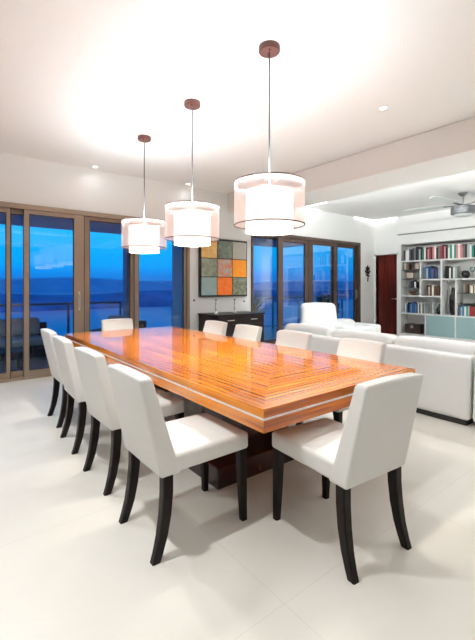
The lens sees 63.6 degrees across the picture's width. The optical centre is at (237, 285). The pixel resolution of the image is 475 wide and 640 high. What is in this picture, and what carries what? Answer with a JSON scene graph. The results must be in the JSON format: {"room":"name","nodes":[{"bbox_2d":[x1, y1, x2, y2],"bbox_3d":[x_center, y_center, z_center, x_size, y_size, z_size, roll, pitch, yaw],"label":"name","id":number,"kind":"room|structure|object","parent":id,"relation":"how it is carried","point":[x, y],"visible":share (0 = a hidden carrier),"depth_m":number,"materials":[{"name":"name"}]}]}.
{"room":"dining room","nodes":[
{"label":"dining room","id":0,"kind":"room"},
{"bbox_2d":[0,326,284,372],"bbox_3d":[-2.236,1.540,8.541,25.000,0.220,2.990,0,0,-38],"label":"floor","id":1,"kind":"structure","parent":0,"point":[269,333],"depth_m":7.21,"materials":[{"name":"grey tile"}]},
{"bbox_2d":[0,347,22,368],"bbox_3d":[-3.945,1.250,6.182,0.900,0.360,0.560,0,0,-38],"label":"outdoor table","id":2,"kind":"object","parent":1,"relation":"on","point":[18,351],"visible":0.51,"depth_m":6.30,"materials":[{"name":"grey wicker"}]},
{"bbox_2d":[0,317,46,360],"bbox_3d":[-4.645,1.040,7.158,2.100,0.780,0.840,0,0,-38],"label":"outdoor sofa","id":3,"kind":"object","parent":1,"relation":"on","point":[37,349],"visible":0.56,"depth_m":7.39,"materials":[{"name":"grey wicker"}]},
{"bbox_2d":[0,337,4,348],"bbox_3d":[-4.605,1.079,7.107,0.590,0.138,0.710,0,0,-38],"label":"seat cushion","id":4,"kind":"object","parent":3,"relation":"on","point":[2,339],"depth_m":6.95,"materials":[{"name":"grey fabric"}]},
{"bbox_2d":[0,319,4,336],"bbox_3d":[-4.771,0.829,7.319,0.580,0.358,0.170,0,0,-38],"label":"cushion","id":5,"kind":"object","parent":3,"relation":"on","point":[2,322],"depth_m":7.39,"materials":[{"name":"grey fabric"}]},
{"bbox_2d":[12,317,39,336],"bbox_3d":[-4.299,0.829,7.689,0.580,0.358,0.170,0,0,-38],"label":"cushion","id":6,"kind":"object","parent":3,"relation":"on","point":[17,323],"depth_m":7.60,"materials":[{"name":"grey fabric"}]},
{"bbox_2d":[12,335,43,347],"bbox_3d":[-4.133,1.079,7.476,0.590,0.138,0.710,0,0,-38],"label":"seat cushion","id":7,"kind":"object","parent":3,"relation":"on","point":[36,341],"depth_m":7.28,"materials":[{"name":"grey fabric"}]},
{"bbox_2d":[0,301,121,333],"bbox_3d":[-6.280,0.910,6.895,8.600,1.040,0.070,0,0,-38],"label":"balustrade","id":8,"kind":"object","parent":1,"relation":"on","point":[68,304],"visible":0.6,"depth_m":8.76,"materials":[{"name":"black metal"}]},
{"bbox_2d":[90,315,145,331],"bbox_3d":[-2.565,1.040,8.150,0.950,0.780,0.840,0,0,14],"label":"outdoor sofa","id":9,"kind":"object","parent":1,"relation":"on","point":[142,323],"visible":0.16,"depth_m":8.32,"materials":[{"name":"grey wicker"}]},
{"bbox_2d":[108,315,128,318],"bbox_3d":[-2.517,0.829,8.349,0.630,0.358,0.170,0,0,14],"label":"cushion","id":10,"kind":"object","parent":9,"relation":"on","point":[111,316],"depth_m":8.30,"materials":[{"name":"grey fabric"}]},
{"bbox_2d":[123,249,128,314],"bbox_3d":[-2.671,0.075,9.495,0.250,2.710,0.250,0,0,-38],"label":"column","id":11,"kind":"structure","parent":1,"relation":"on","point":[125,251],"depth_m":9.37,"materials":[{"name":"blue paint"}]},
{"bbox_2d":[171,295,352,328],"bbox_3d":[2.149,0.910,13.486,10.000,1.040,0.070,0,0,-38],"label":"balustrade","id":12,"kind":"object","parent":1,"relation":"on","point":[341,296],"visible":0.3,"depth_m":13.03,"materials":[{"name":"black metal"}]},
{"bbox_2d":[254,294,275,313],"bbox_3d":[0.402,0.825,10.077,1.473,1.211,1.283,0,0,24],"label":"potted plant","id":13,"kind":"object","parent":1,"relation":"on","point":[257,302],"visible":0.27,"depth_m":9.99,"materials":[{"name":"teal plant"}]},
{"bbox_2d":[316,293,338,312],"bbox_3d":[2.627,0.821,11.319,0.788,1.218,0.769,0,0,38],"label":"potted plant","id":14,"kind":"object","parent":1,"relation":"on","point":[323,299],"visible":0.12,"depth_m":11.27,"materials":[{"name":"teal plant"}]},
{"bbox_2d":[0,213,303,247],"bbox_3d":[-4.849,-1.415,6.364,18.200,0.270,2.700,0,0,-38],"label":"ceiling","id":15,"kind":"structure","parent":0,"point":[35,221],"depth_m":8.17,"materials":[{"name":"blue paint"}]},
{"bbox_2d":[172,241,181,327],"bbox_3d":[-1.005,0.075,8.671,0.200,2.710,1.600,0,0,-38],"label":"wall","id":16,"kind":"structure","parent":0,"point":[176,250],"depth_m":9.07,"materials":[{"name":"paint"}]},
{"bbox_2d":[0,152,373,330],"bbox_3d":[-0.884,-0.260,7.624,13.600,3.320,0.200,0,0,-38],"label":"wall","id":17,"kind":"structure","parent":0,"point":[23,180],"depth_m":6.95,"materials":[{"name":"white paint"}]},
{"bbox_2d":[0,207,10,379],"bbox_3d":[-3.802,0.115,5.252,1.200,2.500,0.052,0,0,-38],"label":"window","id":18,"kind":"structure","parent":17,"relation":"in","point":[7,374],"depth_m":5.58,"materials":[{"name":"brown metal"}]},
{"bbox_2d":[11,209,22,377],"bbox_3d":[-3.292,0.115,5.727,0.270,2.500,0.052,0,0,-38],"label":"window","id":19,"kind":"structure","parent":17,"relation":"in","point":[14,373],"depth_m":5.67,"materials":[{"name":"brown wood"}]},
{"bbox_2d":[23,209,84,376],"bbox_3d":[-2.837,0.115,5.966,0.880,2.500,0.095,0,0,-38],"label":"door","id":20,"kind":"structure","parent":17,"relation":"in","point":[78,220],"depth_m":6.02,"materials":[{"name":"brown wood"}]},
{"bbox_2d":[0,201,189,382],"bbox_3d":[-3.065,0.095,5.867,5.300,2.610,0.180,0,0,-38],"label":"trim","id":21,"kind":"structure","parent":17,"relation":"attached to","point":[19,206],"depth_m":6.16,"materials":[{"name":"brown wood"}]},
{"bbox_2d":[85,217,132,331],"bbox_3d":[-2.189,0.115,6.589,0.910,2.500,0.052,0,0,-38],"label":"window","id":22,"kind":"structure","parent":17,"relation":"in","point":[87,219],"depth_m":6.35,"materials":[{"name":"brown metal"}]},
{"bbox_2d":[133,246,185,328],"bbox_3d":[-1.423,0.115,7.112,1.060,2.500,0.052,0,0,-38],"label":"window","id":23,"kind":"structure","parent":17,"relation":"in","point":[135,255],"depth_m":6.82,"materials":[{"name":"brown wood"}]},
{"bbox_2d":[198,239,246,296],"bbox_3d":[-0.278,-0.360,7.920,1.210,1.180,0.070,0,0,-38],"label":"wall picture","id":24,"kind":"object","parent":17,"relation":"attached to","point":[222,265],"visible":0.92,"depth_m":7.87,"materials":[{"name":"multicoloured paint"}]},
{"bbox_2d":[254,235,276,343],"bbox_3d":[0.655,0.115,8.813,0.950,2.500,0.052,0,0,-38],"label":"window","id":25,"kind":"structure","parent":17,"relation":"in","point":[273,341],"depth_m":8.83,"materials":[{"name":"brown wood"}]},
{"bbox_2d":[277,237,308,330],"bbox_3d":[1.348,0.115,9.266,1.060,2.500,0.052,0,0,-38],"label":"window","id":26,"kind":"structure","parent":17,"relation":"in","point":[280,240],"depth_m":9.01,"materials":[{"name":"brown metal"}]},
{"bbox_2d":[251,234,360,322],"bbox_3d":[1.855,0.095,9.714,4.050,2.610,0.180,0,0,-38],"label":"trim","id":27,"kind":"structure","parent":17,"relation":"attached to","point":[358,245],"depth_m":10.06,"materials":[{"name":"brown metal"}]},
{"bbox_2d":[309,240,337,318],"bbox_3d":[2.219,0.115,9.947,1.150,2.500,0.052,0,0,-38],"label":"window","id":28,"kind":"structure","parent":17,"relation":"in","point":[334,246],"depth_m":10.19,"materials":[{"name":"brown wood"}]},
{"bbox_2d":[330,244,356,321],"bbox_3d":[2.965,0.115,10.592,1.120,2.500,0.095,0,0,-38],"label":"window","id":29,"kind":"structure","parent":17,"relation":"in","point":[353,247],"depth_m":10.88,"materials":[{"name":"brown wood"}]},
{"bbox_2d":[365,265,369,280],"bbox_3d":[3.777,-0.356,11.110,0.276,0.477,0.034,0,0,-38],"label":"wall ornament","id":30,"kind":"object","parent":17,"relation":"attached to","point":[367,267],"visible":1,"depth_m":11.10,"materials":[{"name":"black metal"}]},
{"bbox_2d":[0,333,474,639],"bbox_3d":[2.113,1.460,3.791,13.600,0.120,9.770,0,0,-38],"label":"floor","id":31,"kind":"structure","parent":0,"point":[69,570],"depth_m":2.04,"materials":[{"name":"white tile"}]},
{"bbox_2d":[52,335,86,454],"bbox_3d":[-1.280,0.926,3.517,0.694,0.948,0.476,0,0,-36],"label":"dining chair","id":32,"kind":"object","parent":31,"relation":"on","point":[64,348],"visible":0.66,"depth_m":3.21,"materials":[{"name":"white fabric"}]},
{"bbox_2d":[40,328,109,427],"bbox_3d":[-1.689,0.926,4.106,0.694,0.948,0.476,0,0,-37],"label":"dining chair","id":33,"kind":"object","parent":31,"relation":"on","point":[46,333],"visible":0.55,"depth_m":3.83,"materials":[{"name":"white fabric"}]},
{"bbox_2d":[101,318,132,330],"bbox_3d":[-1.639,0.952,5.570,0.476,0.896,0.694,0,0,-38],"label":"dining chair","id":34,"kind":"object","parent":31,"relation":"on","point":[120,323],"visible":0.2,"depth_m":5.75,"materials":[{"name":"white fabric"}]},
{"bbox_2d":[74,347,184,495],"bbox_3d":[-0.813,0.926,2.898,0.694,0.948,0.476,0,0,-39],"label":"dining chair","id":35,"kind":"object","parent":31,"relation":"on","point":[92,365],"visible":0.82,"depth_m":2.62,"materials":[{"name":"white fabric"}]},
{"bbox_2d":[108,364,247,565],"bbox_3d":[-0.347,0.926,2.261,0.694,0.948,0.476,0,0,-38],"label":"dining chair","id":36,"kind":"object","parent":31,"relation":"on","point":[168,448],"visible":1,"depth_m":2.08,"materials":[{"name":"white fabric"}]},
{"bbox_2d":[203,320,227,335],"bbox_3d":[-0.546,0.952,5.247,0.694,0.896,0.476,0,0,-38],"label":"dining chair","id":37,"kind":"object","parent":31,"relation":"on","point":[211,326],"visible":0.23,"depth_m":5.34,"materials":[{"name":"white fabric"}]},
{"bbox_2d":[198,311,264,341],"bbox_3d":[-0.105,0.975,7.659,1.180,0.850,0.693,0,0,-38],"label":"sideboard","id":38,"kind":"object","parent":31,"relation":"on","point":[241,317],"visible":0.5,"depth_m":7.44,"materials":[{"name":"black wood"}]},
{"bbox_2d":[213,297,218,313],"bbox_3d":[-0.425,0.385,7.475,0.110,0.331,0.110,0,0,-38],"label":"candlestick","id":39,"kind":"object","parent":38,"relation":"on","point":[215,299],"visible":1,"depth_m":7.46,"materials":[{"name":"silver metal"}]},
{"bbox_2d":[65,326,414,489],"bbox_3d":[-0.459,1.020,4.005,1.560,0.760,3.925,0,0,-38],"label":"dining table","id":40,"kind":"object","parent":31,"relation":"on","point":[260,389],"visible":0.71,"depth_m":2.85,"materials":[{"name":"orange wood"}]},
{"bbox_2d":[233,324,261,341],"bbox_3d":[-0.103,0.952,4.680,0.694,0.896,0.476,0,0,-38],"label":"dining chair","id":41,"kind":"object","parent":31,"relation":"on","point":[249,332],"visible":0.23,"depth_m":4.78,"materials":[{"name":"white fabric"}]},
{"bbox_2d":[275,330,311,349],"bbox_3d":[0.390,0.952,4.050,0.694,0.896,0.476,0,0,-38],"label":"dining chair","id":42,"kind":"object","parent":31,"relation":"on","point":[289,338],"visible":0.14,"depth_m":4.16,"materials":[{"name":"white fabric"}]},
{"bbox_2d":[301,302,350,329],"bbox_3d":[1.859,0.885,8.370,0.980,0.990,1.010,0,0,-3],"label":"armchair","id":43,"kind":"object","parent":31,"relation":"on","point":[317,313],"visible":0.43,"depth_m":8.57,"materials":[{"name":"white leather"}]},
{"bbox_2d":[296,338,385,424],"bbox_3d":[0.914,0.952,3.380,0.694,0.896,0.476,0,0,-38],"label":"dining chair","id":44,"kind":"object","parent":31,"relation":"on","point":[369,350],"visible":0.23,"depth_m":3.47,"materials":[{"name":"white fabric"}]},
{"bbox_2d":[272,372,422,584],"bbox_3d":[0.586,0.926,2.147,0.476,0.948,0.694,0,0,-33],"label":"dining chair","id":45,"kind":"object","parent":31,"relation":"on","point":[373,441],"visible":1,"depth_m":1.91,"materials":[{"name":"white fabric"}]},
{"bbox_2d":[337,318,380,332],"bbox_3d":[2.728,1.100,9.146,1.050,0.560,0.938,0,0,-32],"label":"loveseat","id":46,"kind":"object","parent":31,"relation":"on","point":[354,325],"visible":0.32,"depth_m":9.03,"materials":[{"name":"white fabric"}]},
{"bbox_2d":[348,325,376,331],"bbox_3d":[2.805,1.030,9.024,0.700,0.180,0.650,0,0,-32],"label":"seat cushion","id":47,"kind":"object","parent":46,"relation":"on","point":[372,328],"depth_m":8.86,"materials":[{"name":"white fabric"}]},
{"bbox_2d":[276,323,474,425],"bbox_3d":[1.806,0.996,5.176,0.978,0.808,2.790,0,0,-38],"label":"sofa","id":48,"kind":"object","parent":31,"relation":"on","point":[446,366],"visible":0.49,"depth_m":4.11,"materials":[{"name":"white fabric"}]},
{"bbox_2d":[284,323,335,335],"bbox_3d":[1.081,0.786,5.790,0.284,0.388,0.918,0,0,-38],"label":"cushion","id":49,"kind":"object","parent":48,"relation":"on","point":[318,330],"depth_m":5.63,"materials":[{"name":"white fabric"}]},
{"bbox_2d":[332,329,396,343],"bbox_3d":[1.653,0.792,5.057,0.282,0.376,0.918,0,0,-38],"label":"cushion","id":50,"kind":"object","parent":48,"relation":"on","point":[339,333],"depth_m":4.95,"materials":[{"name":"white fabric"}]},
{"bbox_2d":[394,336,474,354],"bbox_3d":[2.227,0.790,4.324,0.283,0.380,0.918,0,0,-38],"label":"cushion","id":51,"kind":"object","parent":48,"relation":"on","point":[426,343],"depth_m":4.22,"materials":[{"name":"white fabric"}]},
{"bbox_2d":[473,365,474,421],"bbox_3d":[3.326,0.998,3.232,0.978,0.805,2.095,0,0,-38],"label":"sofa","id":52,"kind":"object","parent":31,"relation":"on","point":[474,365],"visible":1,"depth_m":3.76,"materials":[{"name":"white"}]},
{"bbox_2d":[0,0,474,219],"bbox_3d":[2.088,-1.995,3.823,13.600,0.150,9.850,0,0,-38],"label":"ceiling","id":53,"kind":"structure","parent":0,"point":[80,80],"depth_m":3.68,"materials":[{"name":"white paint"}]},
{"bbox_2d":[121,134,166,253],"bbox_3d":[-1.204,-1.173,4.949,0.571,1.494,0.571,0,0,-38],"label":"pendant lamp","id":54,"kind":"object","parent":53,"relation":"hanging from","point":[140,235],"visible":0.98,"depth_m":4.73,"materials":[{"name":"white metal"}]},
{"bbox_2d":[130,251,158,253],"bbox_3d":[-1.204,-0.428,4.949,0.376,0.001,0.376,0,0,-38],"label":"diffuser","id":55,"kind":"object","parent":54,"relation":"attached to","point":[143,252],"depth_m":4.97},
{"bbox_2d":[165,98,219,246],"bbox_3d":[-0.474,-1.173,4.015,0.571,1.494,0.571,0,0,-38],"label":"pendant lamp","id":56,"kind":"object","parent":53,"relation":"hanging from","point":[188,223],"visible":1,"depth_m":3.80,"materials":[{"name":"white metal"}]},
{"bbox_2d":[174,243,209,245],"bbox_3d":[-0.474,-0.428,4.015,0.376,0.001,0.376,0,0,-38],"label":"diffuser","id":57,"kind":"object","parent":56,"relation":"attached to","point":[178,244],"depth_m":4.00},
{"bbox_2d":[234,40,304,235],"bbox_3d":[0.256,-1.173,3.082,0.571,1.494,0.571,0,0,-38],"label":"pendant lamp","id":58,"kind":"object","parent":53,"relation":"hanging from","point":[269,203],"visible":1,"depth_m":2.86,"materials":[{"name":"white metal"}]},
{"bbox_2d":[246,229,292,234],"bbox_3d":[0.256,-0.428,3.082,0.376,0.001,0.376,0,0,-38],"label":"diffuser","id":59,"kind":"object","parent":58,"relation":"attached to","point":[262,231],"depth_m":3.09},
{"bbox_2d":[305,202,326,211],"bbox_3d":[2.068,-1.905,9.295,0.750,0.030,0.800,0,0,-38],"label":"recessed light","id":60,"kind":"object","parent":53,"relation":"in","point":[324,202],"visible":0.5,"depth_m":9.49,"materials":[{"name":"white"}]},
{"bbox_2d":[228,117,474,212],"bbox_3d":[3.038,-1.730,4.565,0.830,0.380,9.450,0,0,-38],"label":"ceiling beam","id":61,"kind":"structure","parent":53,"relation":"attached to","point":[449,149],"depth_m":5.26,"materials":[{"name":"white paint"}]},
{"bbox_2d":[305,169,474,206],"bbox_3d":[3.389,-1.597,4.871,0.100,0.075,9.300,0,0,-38],"label":"ledge","id":62,"kind":"object","parent":61,"relation":"attached to","point":[474,169],"visible":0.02,"depth_m":6.04,"materials":[{"name":"white paint"}]},
{"bbox_2d":[354,217,396,221],"bbox_3d":[3.899,-1.905,10.758,1.000,0.030,0.750,0,0,-38],"label":"recessed light","id":63,"kind":"object","parent":53,"relation":"in","point":[354,217],"visible":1,"depth_m":11.00,"materials":[{"name":"white"}]},
{"bbox_2d":[378,106,387,109],"bbox_3d":[1.575,-1.916,4.139,0.106,0.006,0.106,0,0,-38],"label":"recessed light","id":64,"kind":"object","parent":53,"relation":"in","point":[380,107],"visible":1,"depth_m":4.14,"materials":[{"name":"white paint"}]},
{"bbox_2d":[403,192,474,216],"bbox_3d":[4.597,-1.677,7.924,2.200,0.485,2.249,0,0,-38],"label":"ceiling fan","id":65,"kind":"object","parent":53,"relation":"hanging from","point":[459,210],"visible":1,"depth_m":7.82,"materials":[{"name":"grey metal"}]},
{"bbox_2d":[374,219,474,342],"bbox_3d":[7.209,-0.260,7.827,0.600,3.320,9.850,0,0,-38],"label":"wall","id":66,"kind":"structure","parent":0,"point":[386,240],"depth_m":10.74,"materials":[{"name":"white paint"}]},
{"bbox_2d":[374,252,398,334],"bbox_3d":[4.336,0.228,11.090,0.135,2.345,0.760,0,0,-38],"label":"door","id":67,"kind":"structure","parent":66,"relation":"in","point":[388,265],"depth_m":11.11,"materials":[{"name":"brown wood"}]},
{"bbox_2d":[397,209,474,233],"bbox_3d":[5.890,-1.677,8.986,0.050,0.485,4.500,0,0,-38],"label":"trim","id":68,"kind":"structure","parent":66,"relation":"attached to","point":[437,220],"depth_m":10.00,"materials":[{"name":"white paint"}]},
{"bbox_2d":[397,226,474,235],"bbox_3d":[5.898,-1.417,9.005,0.014,0.025,4.520,0,0,-38],"label":"trim","id":69,"kind":"structure","parent":66,"relation":"attached to","point":[472,226],"depth_m":9.91,"materials":[{"name":"grey"}]},
{"bbox_2d":[400,240,474,340],"bbox_3d":[5.793,0.105,9.459,0.400,2.490,3.565,0,0,-38],"label":"bookcase","id":70,"kind":"object","parent":66,"relation":"attached to","point":[442,325],"visible":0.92,"depth_m":9.99,"materials":[{"name":"white paint"}]},
{"bbox_2d":[406,272,413,278],"bbox_3d":[4.806,-0.277,10.639,0.080,0.190,0.240,0,0,-38],"label":"photo frame","id":71,"kind":"object","parent":70,"relation":"on","point":[409,275],"visible":1,"depth_m":10.61,"materials":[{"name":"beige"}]},
{"bbox_2d":[407,273,412,277],"bbox_3d":[4.784,-0.277,10.621,0.006,0.146,0.196,0,0,-38],"label":"print","id":72,"kind":"object","parent":71,"relation":"attached to","point":[409,275],"depth_m":10.62,"materials":[{"name":"beige paper"}]},
{"bbox_2d":[405,323,423,333],"bbox_3d":[4.888,1.188,10.589,0.283,0.260,0.410,0,0,-38],"label":"storage box","id":73,"kind":"object","parent":70,"relation":"on","point":[414,328],"visible":1,"depth_m":10.48,"materials":[{"name":"brown"}]},
{"bbox_2d":[414,262,419,269],"bbox_3d":[4.930,-0.531,10.482,0.080,0.200,0.150,0,0,-38],"label":"photo frame","id":74,"kind":"object","parent":70,"relation":"on","point":[416,264],"visible":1,"depth_m":10.46,"materials":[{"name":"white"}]},
{"bbox_2d":[417,247,422,259],"bbox_3d":[4.989,-0.865,10.454,0.240,0.357,0.037,0,0,-38],"label":"book","id":75,"kind":"object","parent":70,"relation":"on","point":[418,248],"visible":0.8,"depth_m":10.39,"materials":[{"name":"grey paper"}]},
{"bbox_2d":[424,303,427,313],"bbox_3d":[5.074,0.616,10.311,0.198,0.275,0.030,0,0,-38],"label":"book","id":76,"kind":"object","parent":70,"relation":"on","point":[425,304],"visible":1,"depth_m":10.26,"materials":[{"name":"grey paper"}]},
{"bbox_2d":[431,301,434,313],"bbox_3d":[5.200,0.584,10.185,0.100,0.340,0.100,0,0,-38],"label":"figurine","id":77,"kind":"object","parent":70,"relation":"on","point":[433,306],"visible":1,"depth_m":10.16,"materials":[{"name":"grey"}]},
{"bbox_2d":[434,246,437,258],"bbox_3d":[5.268,-0.862,10.098,0.240,0.352,0.042,0,0,-38],"label":"book","id":78,"kind":"object","parent":70,"relation":"on","point":[435,247],"visible":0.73,"depth_m":10.03,"materials":[{"name":"white paper"}]},
{"bbox_2d":[436,303,439,313],"bbox_3d":[5.298,0.614,10.059,0.160,0.280,0.160,0,0,-38],"label":"vase","id":79,"kind":"object","parent":70,"relation":"on","point":[438,307],"visible":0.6,"depth_m":10.03,"materials":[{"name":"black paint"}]},
{"bbox_2d":[442,245,447,258],"bbox_3d":[5.392,-0.871,9.939,0.240,0.368,0.042,0,0,-38],"label":"book","id":80,"kind":"object","parent":70,"relation":"on","point":[442,245],"visible":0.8,"depth_m":9.88,"materials":[{"name":"red paper"}]},
{"bbox_2d":[445,266,450,277],"bbox_3d":[5.433,-0.341,9.879,0.230,0.319,0.050,0,0,-38],"label":"book","id":81,"kind":"object","parent":70,"relation":"on","point":[446,267],"visible":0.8,"depth_m":9.82,"materials":[{"name":"black paper"}]},
{"bbox_2d":[449,288,454,314],"bbox_3d":[5.531,0.404,9.809,0.200,0.700,0.200,0,0,-38],"label":"vase","id":82,"kind":"object","parent":70,"relation":"on","point":[452,294],"visible":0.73,"depth_m":9.76,"materials":[{"name":"black ceramic"}]},
{"bbox_2d":[452,244,456,257],"bbox_3d":[5.539,-0.866,9.751,0.240,0.359,0.048,0,0,-38],"label":"book","id":83,"kind":"object","parent":70,"relation":"on","point":[452,244],"visible":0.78,"depth_m":9.69,"materials":[{"name":"white paper"}]},
{"bbox_2d":[455,266,459,277],"bbox_3d":[5.574,-0.339,9.695,0.227,0.315,0.038,0,0,-38],"label":"book","id":84,"kind":"object","parent":70,"relation":"on","point":[457,268],"visible":0.9,"depth_m":9.64,"materials":[{"name":"grey paper"}]},
{"bbox_2d":[458,244,463,257],"bbox_3d":[5.627,-0.864,9.639,0.240,0.356,0.045,0,0,-38],"label":"book","id":85,"kind":"object","parent":70,"relation":"on","point":[458,244],"visible":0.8,"depth_m":9.57,"materials":[{"name":"white paper"}]},
{"bbox_2d":[460,245,464,257],"bbox_3d":[5.656,-0.848,9.595,0.233,0.323,0.055,0,0,-38],"label":"book","id":86,"kind":"object","parent":70,"relation":"on","point":[461,246],"visible":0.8,"depth_m":9.52,"materials":[{"name":"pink paper"}]},
{"bbox_2d":[461,271,469,277],"bbox_3d":[5.700,-0.277,9.561,0.190,0.190,0.190,0,0,-38],"label":"vase","id":87,"kind":"object","parent":70,"relation":"on","point":[465,274],"visible":0.9,"depth_m":9.50,"materials":[{"name":"black ceramic"}]},
{"bbox_2d":[467,243,473,257],"bbox_3d":[5.758,-0.864,9.471,0.240,0.354,0.056,0,0,-38],"label":"book","id":88,"kind":"object","parent":70,"relation":"on","point":[468,244],"visible":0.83,"depth_m":9.39,"materials":[{"name":"grey paper"}]},
{"bbox_2d":[469,306,473,315],"bbox_3d":[5.766,0.626,9.416,0.184,0.256,0.048,0,0,-38],"label":"book","id":89,"kind":"object","parent":70,"relation":"on","point":[470,307],"visible":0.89,"depth_m":9.36,"materials":[{"name":"red paper"}]},
{"label":"outside","id":90,"kind":"structure","parent":0,"visible":0},
{"bbox_2d":[0,289,352,336],"bbox_3d":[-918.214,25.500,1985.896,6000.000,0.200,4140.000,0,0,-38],"label":"sea","id":91,"kind":"structure","parent":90,"point":[56,320],"depth_m":335.42,"materials":[{"name":"blue liquid"}]},
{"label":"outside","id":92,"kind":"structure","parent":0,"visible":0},
{"bbox_2d":[0,277,352,292],"bbox_3d":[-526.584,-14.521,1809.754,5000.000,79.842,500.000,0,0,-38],"label":"hills","id":93,"kind":"structure","parent":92,"point":[61,284],"depth_m":1579.64,"materials":[{"name":"blue"}]},
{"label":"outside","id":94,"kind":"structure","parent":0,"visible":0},
{"bbox_2d":[0,290,352,312],"bbox_3d":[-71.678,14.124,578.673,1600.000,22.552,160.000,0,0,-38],"label":"hills","id":95,"kind":"structure","parent":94,"point":[152,298],"depth_m":461.73,"materials":[{"name":"blue"}]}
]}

